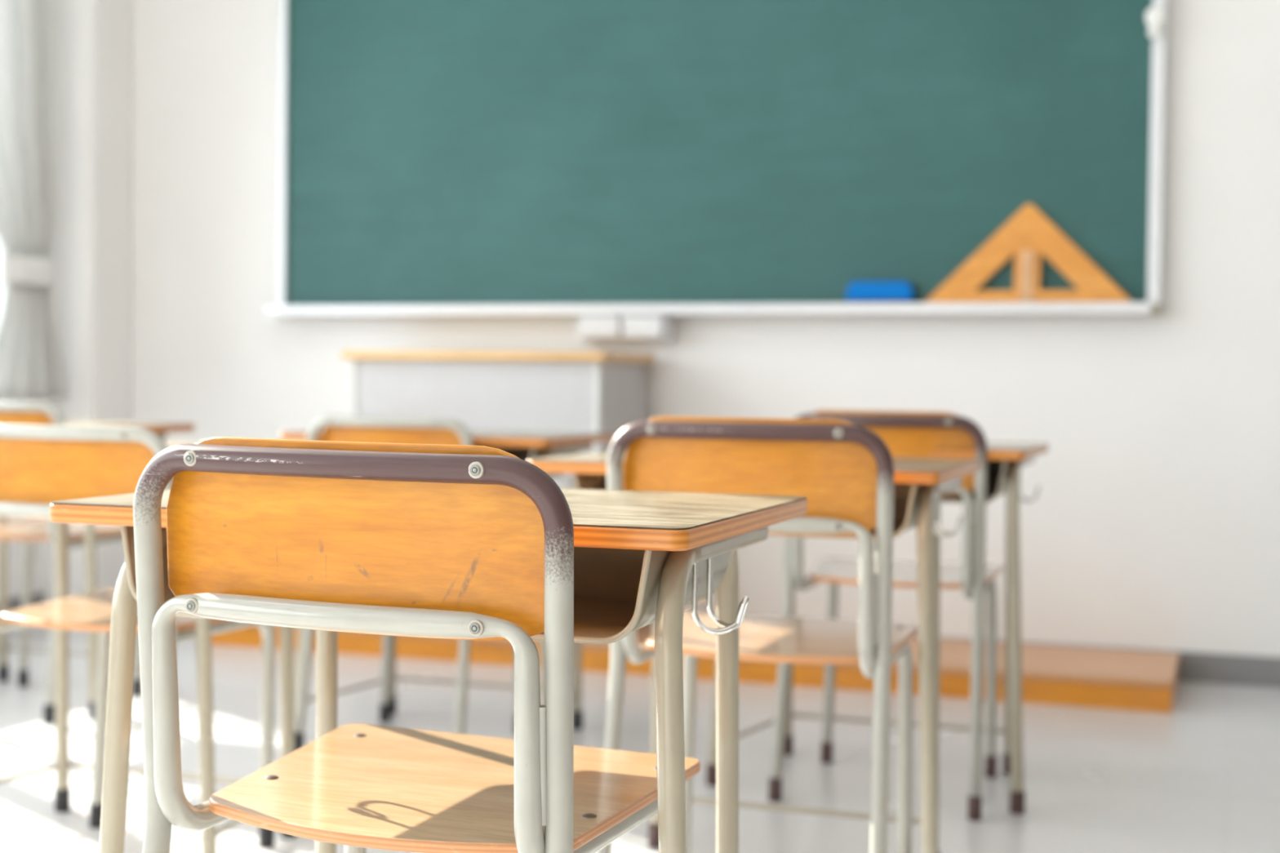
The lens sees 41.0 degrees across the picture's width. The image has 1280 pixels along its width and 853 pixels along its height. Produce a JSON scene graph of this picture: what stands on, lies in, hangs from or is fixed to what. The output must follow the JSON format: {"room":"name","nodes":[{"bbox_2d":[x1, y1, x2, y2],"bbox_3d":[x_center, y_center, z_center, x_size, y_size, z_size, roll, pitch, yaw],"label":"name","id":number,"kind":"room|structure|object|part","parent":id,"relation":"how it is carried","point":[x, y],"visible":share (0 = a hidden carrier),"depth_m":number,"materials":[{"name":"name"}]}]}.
{"room":"classroom","nodes":[
{"label":"classroom","id":0,"kind":"room"},
{"bbox_2d":[4,400,44,598],"bbox_3d":[-3.520,-0.739,1.740,0.220,2.950,9.000,1,2,19],"label":"wall","id":1,"kind":"structure","parent":0,"point":[15,548],"depth_m":5.68,"materials":[{"name":"white paint"}]},
{"bbox_2d":[8,592,44,611],"bbox_3d":[-3.464,0.699,1.640,0.008,0.083,8.785,1,2,19],"label":"baseboard","id":2,"kind":"structure","parent":1,"relation":"attached to","point":[14,603],"depth_m":5.67,"materials":[{"name":"grey plastic"}]},
{"bbox_3d":[-3.301,-2.021,1.719,0.155,0.040,8.360,1,2,19],"label":"rail","id":3,"kind":"object","parent":1,"relation":"attached to","visible":0},
{"bbox_2d":[0,0,67,401],"bbox_3d":[-2.003,-1.071,5.316,0.084,1.985,0.666,1,2,19],"label":"curtain","id":4,"kind":"object","parent":3,"relation":"hanging from","point":[32,368],"visible":1,"depth_m":5.44,"materials":[{"name":"white fabric"}]},
{"bbox_2d":[0,626,1279,852],"bbox_3d":[-0.176,0.856,0.611,7.500,0.100,9.400,1,2,19],"label":"floor","id":5,"kind":"structure","parent":0,"point":[1203,775],"depth_m":3.74,"materials":[{"name":"tile"}]},
{"bbox_2d":[0,401,141,724],"bbox_3d":[-1.504,0.313,4.277,0.418,0.756,0.441,1,2,19],"label":"chair","id":6,"kind":"object","parent":5,"relation":"on","point":[32,413],"visible":0.48,"depth_m":4.15,"materials":[{"name":"grey paint"}]},
{"bbox_3d":[-1.552,0.019,4.122,0.369,0.148,0.043,1,2,19],"label":"backrest","id":7,"kind":"part","parent":6,"relation":"part of","materials":[{"name":"orange wood"}]},
{"bbox_3d":[-1.505,0.260,4.298,0.396,0.011,0.399,1,2,19],"label":"seat","id":8,"kind":"part","parent":6,"relation":"part of","materials":[{"name":"wood"}]},
{"bbox_3d":[-1.506,0.371,4.274,0.376,0.617,0.382,1,2,19],"label":"seat frame","id":9,"kind":"part","parent":6,"relation":"part of","materials":[{"name":"grey paint"}]},
{"bbox_2d":[0,420,195,720],"bbox_3d":[-1.529,0.340,4.349,0.666,0.698,0.450,1,2,19],"label":"school desk","id":10,"kind":"object","parent":5,"relation":"on","point":[159,428],"visible":0.13,"depth_m":4.32,"materials":[{"name":"metal"}]},
{"bbox_3d":[-1.732,0.338,4.490,0.030,0.667,0.186,1,2,26],"label":"leg","id":11,"kind":"part","parent":10,"relation":"part of","materials":[{"name":"beige paint"}]},
{"bbox_3d":[-1.523,0.603,4.348,0.599,0.010,0.340,1,2,19],"label":"brace rod","id":12,"kind":"part","parent":10,"relation":"part of","materials":[{"name":"beige paint"}]},
{"bbox_3d":[-1.296,0.352,4.149,0.043,0.667,0.179,1,2,8],"label":"leg","id":13,"kind":"part","parent":10,"relation":"part of","materials":[{"name":"beige paint"}]},
{"bbox_3d":[-1.254,0.027,4.242,0.022,0.020,0.247,1,2,19],"label":"rail","id":14,"kind":"part","parent":10,"relation":"part of","materials":[{"name":"beige paint"}]},
{"bbox_2d":[0,423,275,848],"bbox_3d":[-0.870,0.365,2.892,0.418,0.742,0.441,1,2,19],"label":"chair","id":15,"kind":"object","parent":5,"relation":"on","point":[40,465],"visible":0.62,"depth_m":2.74,"materials":[{"name":"grey paint"}]},
{"bbox_3d":[-0.918,0.076,2.737,0.369,0.145,0.043,1,2,19],"label":"backrest","id":16,"kind":"part","parent":15,"relation":"part of","materials":[{"name":"orange wood"}]},
{"bbox_3d":[-0.871,0.313,2.913,0.396,0.011,0.399,1,2,19],"label":"seat","id":17,"kind":"part","parent":15,"relation":"part of","materials":[{"name":"beige wood"}]},
{"bbox_2d":[0,440,295,852],"bbox_3d":[-0.914,0.383,2.997,0.666,0.700,0.450,1,2,19],"label":"school desk","id":18,"kind":"object","parent":5,"relation":"on","point":[206,778],"visible":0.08,"depth_m":3.04,"materials":[{"name":"metal"}]},
{"bbox_3d":[-1.117,0.380,3.138,0.030,0.669,0.186,1,2,26],"label":"leg","id":19,"kind":"part","parent":18,"relation":"part of","materials":[{"name":"beige paint"}]},
{"bbox_3d":[-0.908,0.647,2.996,0.599,0.010,0.340,1,2,19],"label":"brace rod","id":20,"kind":"part","parent":18,"relation":"part of","materials":[{"name":"beige paint"}]},
{"bbox_3d":[-0.681,0.395,2.796,0.043,0.669,0.179,1,2,8],"label":"leg","id":21,"kind":"part","parent":18,"relation":"part of","materials":[{"name":"beige paint"}]},
{"bbox_3d":[-0.645,0.390,2.974,0.030,0.669,0.186,1,2,12],"label":"leg","id":22,"kind":"part","parent":18,"relation":"part of","materials":[{"name":"beige paint"}]},
{"bbox_2d":[294,415,472,751],"bbox_3d":[-0.495,0.344,3.873,0.414,0.739,0.441,1,2,19],"label":"chair","id":23,"kind":"object","parent":5,"relation":"on","point":[413,430],"visible":0.3,"depth_m":3.70,"materials":[{"name":"grey paint"}]},
{"bbox_3d":[-0.497,0.401,3.870,0.372,0.604,0.382,1,2,19],"label":"seat frame","id":24,"kind":"part","parent":23,"relation":"part of","materials":[{"name":"grey paint"}]},
{"bbox_3d":[-0.543,0.057,3.718,0.365,0.145,0.043,1,2,19],"label":"backrest","id":25,"kind":"part","parent":23,"relation":"part of","materials":[{"name":"orange wood"}]},
{"bbox_2d":[133,436,700,852],"bbox_3d":[-0.199,0.394,1.615,0.440,0.770,0.441,2,2,21],"label":"chair","id":26,"kind":"object","parent":5,"relation":"on","point":[455,542],"visible":0.97,"depth_m":1.46,"materials":[{"name":"brown paint"}]},
{"bbox_3d":[-0.250,0.093,1.461,0.388,0.162,0.044,2,2,21],"label":"backrest","id":27,"kind":"part","parent":26,"relation":"part of","materials":[{"name":"orange wood"}]},
{"bbox_3d":[-0.202,0.456,1.612,0.396,0.624,0.382,2,2,21],"label":"seat frame","id":28,"kind":"part","parent":26,"relation":"part of","materials":[{"name":"grey paint"}]},
{"bbox_3d":[-0.199,0.344,1.636,0.417,0.011,0.399,2,2,21],"label":"seat","id":29,"kind":"part","parent":26,"relation":"part of","materials":[{"name":"beige wood"}]},
{"bbox_2d":[49,488,807,852],"bbox_3d":[-0.192,0.425,1.762,0.666,0.700,0.450,1,2,19],"label":"school desk","id":30,"kind":"object","parent":5,"relation":"on","point":[642,558],"visible":0.57,"depth_m":1.65,"materials":[{"name":"laminate"}]},
{"bbox_3d":[-0.481,0.426,1.743,0.060,0.669,0.182,2,2,30],"label":"leg","id":31,"kind":"part","parent":30,"relation":"part of","materials":[{"name":"beige paint"}]},
{"bbox_3d":[-0.395,0.422,1.903,0.030,0.669,0.186,1,2,26],"label":"leg","id":32,"kind":"part","parent":30,"relation":"part of","materials":[{"name":"beige paint"}]},
{"bbox_2d":[120,525,733,644],"bbox_3d":[-0.197,0.139,1.694,0.539,0.085,0.298,1,2,19],"label":"tray","id":33,"kind":"object","parent":30,"relation":"on","point":[618,593],"depth_m":1.64,"materials":[{"name":"beige paint"}]},
{"bbox_3d":[0.042,0.437,1.561,0.043,0.669,0.179,1,2,8],"label":"leg","id":34,"kind":"part","parent":30,"relation":"part of","materials":[{"name":"beige paint"}]},
{"bbox_3d":[0.077,0.432,1.739,0.030,0.669,0.186,1,2,12],"label":"leg","id":35,"kind":"part","parent":30,"relation":"part of","materials":[{"name":"beige paint"}]},
{"bbox_3d":[0.084,0.111,1.655,0.022,0.020,0.247,1,2,19],"label":"rail","id":36,"kind":"part","parent":30,"relation":"part of","materials":[{"name":"grey metal"}]},
{"bbox_2d":[280,429,613,729],"bbox_3d":[-0.433,0.363,3.968,0.666,0.698,0.450,1,2,18],"label":"school desk","id":37,"kind":"object","parent":5,"relation":"on","point":[525,445],"visible":0.23,"depth_m":3.90,"materials":[{"name":"metal"}]},
{"bbox_3d":[-0.722,0.364,3.944,0.060,0.667,0.182,2,2,29],"label":"leg","id":38,"kind":"part","parent":37,"relation":"part of","materials":[{"name":"beige paint"}]},
{"bbox_3d":[-0.638,0.361,4.105,0.030,0.667,0.186,1,2,25],"label":"leg","id":39,"kind":"part","parent":37,"relation":"part of","materials":[{"name":"beige paint"}]},
{"bbox_3d":[-0.426,0.626,3.966,0.599,0.010,0.340,1,2,18],"label":"brace rod","id":40,"kind":"part","parent":37,"relation":"part of","materials":[{"name":"beige paint"}]},
{"bbox_3d":[-0.196,0.375,3.771,0.043,0.667,0.179,1,2,7],"label":"leg","id":41,"kind":"part","parent":37,"relation":"part of","materials":[{"name":"beige paint"}]},
{"bbox_3d":[-0.156,0.050,3.865,0.022,0.020,0.247,1,2,18],"label":"rail","id":42,"kind":"part","parent":37,"relation":"part of","materials":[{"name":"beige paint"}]},
{"bbox_3d":[-0.164,0.370,3.949,0.030,0.667,0.186,1,2,11],"label":"leg","id":43,"kind":"part","parent":37,"relation":"part of","materials":[{"name":"beige paint"}]},
{"bbox_2d":[211,623,1179,713],"bbox_3d":[0.077,0.649,5.010,2.855,0.081,0.499,1,2,19],"label":"platform","id":44,"kind":"object","parent":5,"relation":"on","point":[1135,680],"visible":0.44,"depth_m":4.62,"materials":[{"name":"brown wood"}]},
{"bbox_2d":[341,350,654,488],"bbox_3d":[-0.427,0.188,5.175,0.836,0.821,0.449,1,2,19],"label":"lectern","id":45,"kind":"object","parent":44,"relation":"on","point":[585,392],"visible":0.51,"depth_m":4.97,"materials":[{"name":"grey metal"}]},
{"bbox_3d":[-0.857,0.197,5.124,0.016,0.796,0.022,1,2,19],"label":"corner post","id":46,"kind":"part","parent":45,"relation":"part of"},
{"bbox_3d":[-0.123,0.212,4.869,0.016,0.796,0.022,1,2,19],"label":"corner post","id":47,"kind":"part","parent":45,"relation":"part of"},
{"bbox_3d":[-0.058,0.207,5.061,0.018,0.796,0.382,1,2,19],"label":"panel","id":48,"kind":"part","parent":45,"relation":"part of","materials":[{"name":"grey metal"}]},
{"bbox_2d":[527,449,980,852],"bbox_3d":[0.203,0.402,2.800,0.666,0.697,0.450,1,2,19],"label":"school desk","id":49,"kind":"object","parent":5,"relation":"on","point":[919,483],"visible":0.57,"depth_m":2.56,"materials":[{"name":"metal"}]},
{"bbox_3d":[-0.086,0.404,2.781,0.060,0.667,0.182,2,2,30],"label":"leg","id":50,"kind":"part","parent":49,"relation":"part of","materials":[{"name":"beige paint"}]},
{"bbox_3d":[0.000,0.400,2.941,0.030,0.666,0.186,1,2,26],"label":"leg","id":51,"kind":"part","parent":49,"relation":"part of","materials":[{"name":"beige paint"}]},
{"bbox_2d":[573,473,941,540],"bbox_3d":[0.198,0.118,2.732,0.539,0.084,0.298,1,2,19],"label":"tray","id":52,"kind":"object","parent":49,"relation":"on","point":[912,501],"depth_m":2.59,"materials":[{"name":"beige paint"}]},
{"bbox_3d":[0.209,0.666,2.798,0.599,0.010,0.340,1,2,19],"label":"brace rod","id":53,"kind":"part","parent":49,"relation":"part of","materials":[{"name":"beige paint"}]},
{"bbox_3d":[0.436,0.414,2.599,0.043,0.666,0.179,1,2,8],"label":"leg","id":54,"kind":"part","parent":49,"relation":"part of","materials":[{"name":"beige paint"}]},
{"bbox_3d":[0.472,0.410,2.776,0.030,0.666,0.186,1,2,12],"label":"leg","id":55,"kind":"part","parent":49,"relation":"part of","materials":[{"name":"beige paint"}]},
{"bbox_3d":[0.478,0.090,2.693,0.022,0.020,0.247,1,2,19],"label":"rail","id":56,"kind":"part","parent":49,"relation":"part of","materials":[{"name":"grey metal"}]},
{"bbox_2d":[595,416,918,852],"bbox_3d":[0.197,0.370,2.578,0.431,0.773,0.441,1,2,18],"label":"chair","id":57,"kind":"object","parent":5,"relation":"on","point":[844,470],"visible":0.8,"depth_m":2.40,"materials":[{"name":"brown paint"}]},
{"bbox_3d":[0.153,0.069,2.421,0.380,0.163,0.044,1,2,18],"label":"backrest","id":58,"kind":"part","parent":57,"relation":"part of","materials":[{"name":"orange wood"}]},
{"bbox_3d":[0.195,0.433,2.575,0.387,0.626,0.382,1,2,18],"label":"seat frame","id":59,"kind":"part","parent":57,"relation":"part of","materials":[{"name":"grey paint"}]},
{"bbox_3d":[0.195,0.320,2.599,0.408,0.011,0.399,1,2,18],"label":"seat","id":60,"kind":"part","parent":57,"relation":"part of","materials":[{"name":"beige wood"}]},
{"bbox_2d":[706,441,1048,814],"bbox_3d":[0.498,0.384,3.559,0.666,0.700,0.450,1,2,19],"label":"school desk","id":61,"kind":"object","parent":5,"relation":"on","point":[1005,460],"visible":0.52,"depth_m":3.28,"materials":[{"name":"metal"}]},
{"bbox_3d":[0.209,0.385,3.540,0.060,0.669,0.182,2,2,30],"label":"leg","id":62,"kind":"part","parent":61,"relation":"part of","materials":[{"name":"beige paint"}]},
{"bbox_3d":[0.295,0.382,3.700,0.030,0.669,0.186,1,2,26],"label":"leg","id":63,"kind":"part","parent":61,"relation":"part of","materials":[{"name":"beige paint"}]},
{"bbox_3d":[0.505,0.648,3.557,0.599,0.010,0.340,1,2,19],"label":"brace rod","id":64,"kind":"part","parent":61,"relation":"part of","materials":[{"name":"beige paint"}]},
{"bbox_2d":[940,459,1009,503],"bbox_3d":[0.493,0.098,3.491,0.539,0.085,0.298,1,2,19],"label":"tray","id":65,"kind":"object","parent":61,"relation":"on","point":[997,470],"depth_m":3.38,"materials":[{"name":"beige paint"}]},
{"bbox_3d":[0.767,0.391,3.535,0.030,0.669,0.186,1,2,12],"label":"leg","id":66,"kind":"part","parent":61,"relation":"part of","materials":[{"name":"beige paint"}]},
{"bbox_3d":[0.732,0.396,3.358,0.043,0.669,0.179,1,2,8],"label":"leg","id":67,"kind":"part","parent":61,"relation":"part of","materials":[{"name":"beige paint"}]},
{"bbox_3d":[0.773,0.070,3.452,0.022,0.020,0.247,1,2,19],"label":"rail","id":68,"kind":"part","parent":61,"relation":"part of","materials":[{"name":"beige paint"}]},
{"bbox_2d":[768,409,1002,821],"bbox_3d":[0.522,0.351,3.486,0.416,0.770,0.441,1,2,19],"label":"chair","id":69,"kind":"object","parent":5,"relation":"on","point":[905,433],"visible":0.62,"depth_m":3.31,"materials":[{"name":"brown paint"}]},
{"bbox_3d":[0.474,0.051,3.331,0.367,0.162,0.044,1,2,19],"label":"backrest","id":70,"kind":"part","parent":69,"relation":"part of","materials":[{"name":"orange wood"}]},
{"bbox_3d":[0.520,0.413,3.484,0.374,0.624,0.382,1,2,19],"label":"seat frame","id":71,"kind":"part","parent":69,"relation":"part of","materials":[{"name":"grey paint"}]},
{"bbox_3d":[0.521,0.301,3.508,0.394,0.011,0.399,1,2,19],"label":"seat","id":72,"kind":"part","parent":69,"relation":"part of","materials":[{"name":"wood"}]},
{"bbox_2d":[130,0,1279,657],"bbox_3d":[1.356,-0.768,4.912,7.500,2.950,0.200,1,2,19],"label":"wall","id":73,"kind":"structure","parent":0,"point":[1153,522],"depth_m":4.94,"materials":[{"name":"white paint"}]},
{"bbox_2d":[44,0,132,602],"bbox_3d":[-1.876,-0.831,5.817,0.200,2.950,0.215,1,2,19],"label":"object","id":74,"kind":"structure","parent":73,"relation":"attached to","point":[91,253],"depth_m":5.73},
{"bbox_2d":[264,0,1167,341],"bbox_3d":[0.121,-0.938,5.179,2.819,1.355,0.099,1,2,19],"label":"chalkboard","id":75,"kind":"object","parent":73,"relation":"attached to","point":[436,157],"depth_m":5.18,"materials":[{"name":"metal"}]},
{"bbox_3d":[-0.121,-0.307,5.244,0.128,0.069,0.024,1,2,19],"label":"drawer","id":76,"kind":"part","parent":75,"relation":"part of","materials":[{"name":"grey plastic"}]},
{"bbox_3d":[-0.044,-0.304,5.254,0.300,0.080,0.093,1,2,19],"label":"chalk drawer unit","id":77,"kind":"part","parent":75,"relation":"part of","materials":[{"name":"white plastic"}]},
{"bbox_3d":[0.010,-0.304,5.199,0.128,0.069,0.024,1,2,19],"label":"drawer","id":78,"kind":"part","parent":75,"relation":"part of","materials":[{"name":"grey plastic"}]},
{"bbox_3d":[0.101,-0.358,5.200,2.791,0.032,0.099,1,2,19],"label":"chalk rail","id":79,"kind":"part","parent":75,"relation":"part of","materials":[{"name":"metal"}]},
{"bbox_2d":[845,281,914,302],"bbox_3d":[0.697,-0.385,4.972,0.197,0.072,0.031,1,2,19],"label":"eraser","id":80,"kind":"object","parent":75,"relation":"on","point":[857,291],"visible":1,"depth_m":4.96,"materials":[{"name":"fabric"}]},
{"bbox_2d":[924,204,1132,302],"bbox_3d":[1.098,-0.486,4.843,0.600,0.291,0.040,1,2,19],"label":"square","id":81,"kind":"object","parent":75,"relation":"on","point":[1028,233],"visible":1,"depth_m":4.84,"materials":[{"name":"brown wood"}]},
{"bbox_3d":[1.094,-0.423,4.835,0.038,0.152,0.005,1,-3,19],"label":"handle","id":82,"kind":"part","parent":81,"relation":"part of","materials":[{"name":"brown wood"}]},
{"bbox_2d":[1147,25,1161,39],"bbox_3d":[1.418,-1.089,4.711,0.038,0.038,0.023,1,2,19],"label":"round magnet","id":83,"kind":"object","parent":75,"relation":"attached to","point":[1154,32],"visible":1,"depth_m":4.70,"materials":[{"name":"white plastic"}]},
{"bbox_2d":[1144,5,1167,26],"bbox_3d":[1.422,-1.129,4.709,0.060,0.060,0.023,1,2,19],"label":"round magnet","id":84,"kind":"object","parent":75,"relation":"attached to","point":[1155,15],"visible":1,"depth_m":4.70,"materials":[{"name":"white plastic"}]},
{"bbox_2d":[915,635,1279,688],"bbox_3d":[1.446,0.670,4.803,6.800,0.083,0.008,1,2,19],"label":"baseboard","id":85,"kind":"structure","parent":73,"relation":"attached to","point":[1193,667],"depth_m":4.74,"materials":[{"name":"grey plastic"}]}
]}

